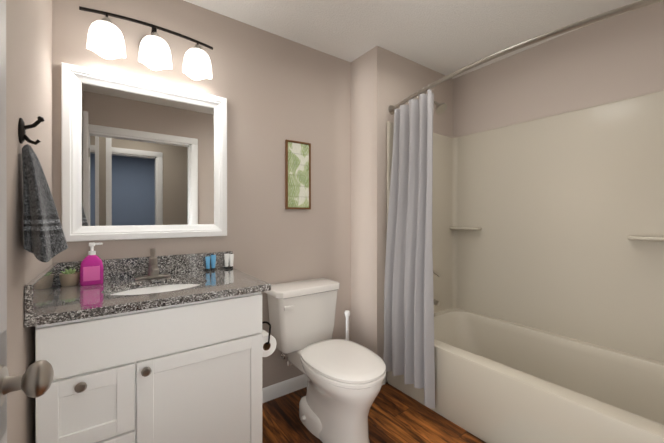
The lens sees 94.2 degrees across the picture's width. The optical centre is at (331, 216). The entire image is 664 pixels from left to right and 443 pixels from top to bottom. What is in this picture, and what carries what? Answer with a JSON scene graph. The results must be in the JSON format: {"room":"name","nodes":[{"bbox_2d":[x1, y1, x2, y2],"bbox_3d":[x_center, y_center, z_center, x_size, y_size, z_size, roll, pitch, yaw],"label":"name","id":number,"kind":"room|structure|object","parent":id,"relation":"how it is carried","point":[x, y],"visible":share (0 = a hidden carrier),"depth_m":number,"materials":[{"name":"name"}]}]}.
{"room":"bathroom","nodes":[
{"label":"bathroom","id":0,"kind":"room"},
{"bbox_2d":[6,0,52,442],"bbox_3d":[-0.735,-0.001,0.552,0.110,2.440,2.070,0,0,-36],"label":"wall","id":1,"kind":"structure","parent":0,"point":[28,62],"depth_m":0.94,"materials":[{"name":"beige paint"}]},
{"bbox_2d":[0,0,53,442],"bbox_3d":[-0.327,0.199,0.202,0.140,2.018,0.814,0,0,-36],"label":"bathroom door","id":2,"kind":"structure","parent":1,"relation":"in","point":[35,380],"depth_m":0.51,"materials":[{"name":"grey paint"}]},
{"bbox_2d":[18,116,44,144],"bbox_3d":[-0.909,-0.263,0.937,0.054,0.090,0.048,0,0,-36],"label":"towel hook","id":3,"kind":"object","parent":1,"relation":"attached to","point":[22,128],"visible":1,"depth_m":0.93,"materials":[{"name":"brown metal"}]},
{"bbox_2d":[22,144,67,261],"bbox_3d":[-0.885,-0.045,0.953,0.105,0.346,0.256,0,0,-36],"label":"hanging towel","id":4,"kind":"object","parent":3,"relation":"hanging from","point":[44,239],"visible":1,"depth_m":0.90,"materials":[{"name":"grey fabric"}]},
{"bbox_2d":[52,0,350,387],"bbox_3d":[-0.648,-0.004,1.953,1.880,2.440,0.110,0,0,-36],"label":"wall","id":5,"kind":"structure","parent":0,"point":[276,91],"depth_m":2.01,"materials":[{"name":"beige paint"}]},
{"bbox_2d":[61,62,226,241],"bbox_3d":[-0.947,-0.298,1.651,0.756,0.830,0.032,0,0,-36],"label":"framed mirror","id":6,"kind":"object","parent":5,"relation":"attached to","point":[142,159],"visible":0.92,"depth_m":1.61,"materials":[{"name":"white paint"}]},
{"bbox_2d":[79,6,212,79],"bbox_3d":[-0.915,-0.870,1.576,0.580,0.197,0.190,0,0,-36],"label":"sconce","id":7,"kind":"object","parent":5,"relation":"attached to","point":[105,38],"visible":1,"depth_m":1.52,"materials":[{"name":"white glass"}]},
{"bbox_2d":[262,374,307,402],"bbox_3d":[-0.244,1.171,2.168,0.974,0.090,0.014,0,0,-36],"label":"baseboard","id":8,"kind":"structure","parent":5,"relation":"attached to","point":[277,390],"depth_m":2.10,"materials":[{"name":"white paint"}]},
{"bbox_2d":[285,139,310,208],"bbox_3d":[-0.236,-0.289,2.166,0.195,0.474,0.021,0,0,-36],"label":"framed art","id":9,"kind":"object","parent":5,"relation":"attached to","point":[297,174],"visible":1,"depth_m":2.16,"materials":[{"name":"green paper"}]},
{"bbox_2d":[262,382,485,442],"bbox_3d":[1.009,1.251,-0.245,3.820,0.060,5.620,0,0,-36],"label":"floor","id":10,"kind":"structure","parent":0,"point":[395,415],"depth_m":1.81,"materials":[{"name":"brown wood"}]},
{"bbox_2d":[24,248,270,442],"bbox_3d":[-0.782,0.691,1.425,0.823,1.053,0.594,0,0,-36],"label":"bathroom vanity","id":11,"kind":"object","parent":10,"relation":"on","point":[153,348],"visible":0.98,"depth_m":1.21,"materials":[{"name":"white paint"}]},
{"bbox_2d":[59,268,79,286],"bbox_3d":[-1.192,0.274,1.403,0.074,0.075,0.074,0,0,-36],"label":"plant pot","id":12,"kind":"object","parent":11,"relation":"on","point":[70,277],"visible":0.98,"depth_m":1.38,"materials":[{"name":"beige ceramic"}]},
{"bbox_2d":[80,242,103,285],"bbox_3d":[-1.110,0.216,1.427,0.086,0.192,0.054,0,0,-36],"label":"soap dispenser","id":13,"kind":"object","parent":11,"relation":"on","point":[91,269],"visible":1,"depth_m":1.41,"materials":[{"name":"pink plastic"}]},
{"bbox_2d":[205,256,209,270],"bbox_3d":[-0.713,0.270,1.773,0.028,0.082,0.021,0,0,-36],"label":"toiletry tube","id":14,"kind":"object","parent":11,"relation":"on","point":[207,263],"visible":0.94,"depth_m":1.76,"materials":[{"name":"blue plastic"}]},
{"bbox_2d":[211,255,215,269],"bbox_3d":[-0.691,0.267,1.797,0.028,0.088,0.021,0,0,-36],"label":"toiletry tube","id":15,"kind":"object","parent":11,"relation":"on","point":[213,260],"visible":0.96,"depth_m":1.79,"materials":[{"name":"blue plastic"}]},
{"bbox_2d":[224,254,228,268],"bbox_3d":[-0.628,0.266,1.839,0.029,0.090,0.021,0,0,-36],"label":"toiletry tube","id":16,"kind":"object","parent":11,"relation":"on","point":[226,257],"visible":0.98,"depth_m":1.83,"materials":[{"name":"white plastic"}]},
{"bbox_2d":[229,254,233,268],"bbox_3d":[-0.605,0.268,1.856,0.028,0.086,0.021,0,0,-36],"label":"toiletry tube","id":17,"kind":"object","parent":11,"relation":"on","point":[231,258],"visible":1,"depth_m":1.85,"materials":[{"name":"white plastic"}]},
{"bbox_2d":[261,321,276,356],"bbox_3d":[-0.365,0.619,1.603,0.126,0.191,0.168,0,0,-36],"label":"toilet paper holder","id":18,"kind":"object","parent":11,"relation":"attached to","point":[269,343],"visible":0.5,"depth_m":1.58,"materials":[{"name":"white paper"}]},
{"bbox_2d":[264,278,385,442],"bbox_3d":[-0.028,0.832,1.823,0.474,0.769,0.824,0,0,-36],"label":"toilet","id":19,"kind":"object","parent":10,"relation":"on","point":[346,378],"visible":1,"depth_m":1.74,"materials":[{"name":"white ceramic"}]},
{"bbox_2d":[344,310,349,339],"bbox_3d":[0.115,0.958,2.316,0.116,0.512,0.116,0,0,-36],"label":"toilet brush","id":20,"kind":"object","parent":10,"relation":"on","point":[347,313],"visible":0.31,"depth_m":2.31,"materials":[{"name":"white plastic"}]},
{"bbox_2d":[386,90,663,442],"bbox_3d":[1.210,0.264,1.835,0.850,1.905,1.638,0,0,-36],"label":"bathtub","id":21,"kind":"object","parent":10,"relation":"on","point":[548,258],"visible":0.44,"depth_m":1.95,"materials":[{"name":"beige plastic"}]},
{"bbox_2d":[351,46,452,381],"bbox_3d":[0.627,-0.005,2.679,1.040,2.440,0.410,0,0,-36],"label":"wall","id":22,"kind":"structure","parent":0,"point":[382,80],"depth_m":2.31,"materials":[{"name":"beige paint"}]},
{"bbox_2d":[434,101,446,114],"bbox_3d":[0.794,-0.864,2.409,0.094,0.152,0.219,0,0,-36],"label":"shower head","id":23,"kind":"object","parent":22,"relation":"attached to","point":[441,108],"visible":0.6,"depth_m":2.35},
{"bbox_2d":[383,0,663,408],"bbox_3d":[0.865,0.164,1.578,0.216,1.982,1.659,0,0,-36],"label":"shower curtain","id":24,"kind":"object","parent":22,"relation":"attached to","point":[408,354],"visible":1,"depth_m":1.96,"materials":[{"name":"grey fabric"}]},
{"bbox_2d":[184,0,640,78],"bbox_3d":[1.009,-1.249,-0.251,3.820,0.060,5.620,0,0,-36],"label":"ceiling","id":25,"kind":"structure","parent":0,"point":[445,37],"depth_m":1.95,"materials":[{"name":"white paint"}]},
{"bbox_2d":[453,1,663,137],"bbox_3d":[1.639,-0.004,2.062,0.110,2.440,1.770,0,0,-36],"label":"wall","id":26,"kind":"structure","parent":0,"point":[614,58],"depth_m":2.05,"materials":[{"name":"beige paint"}]}
]}

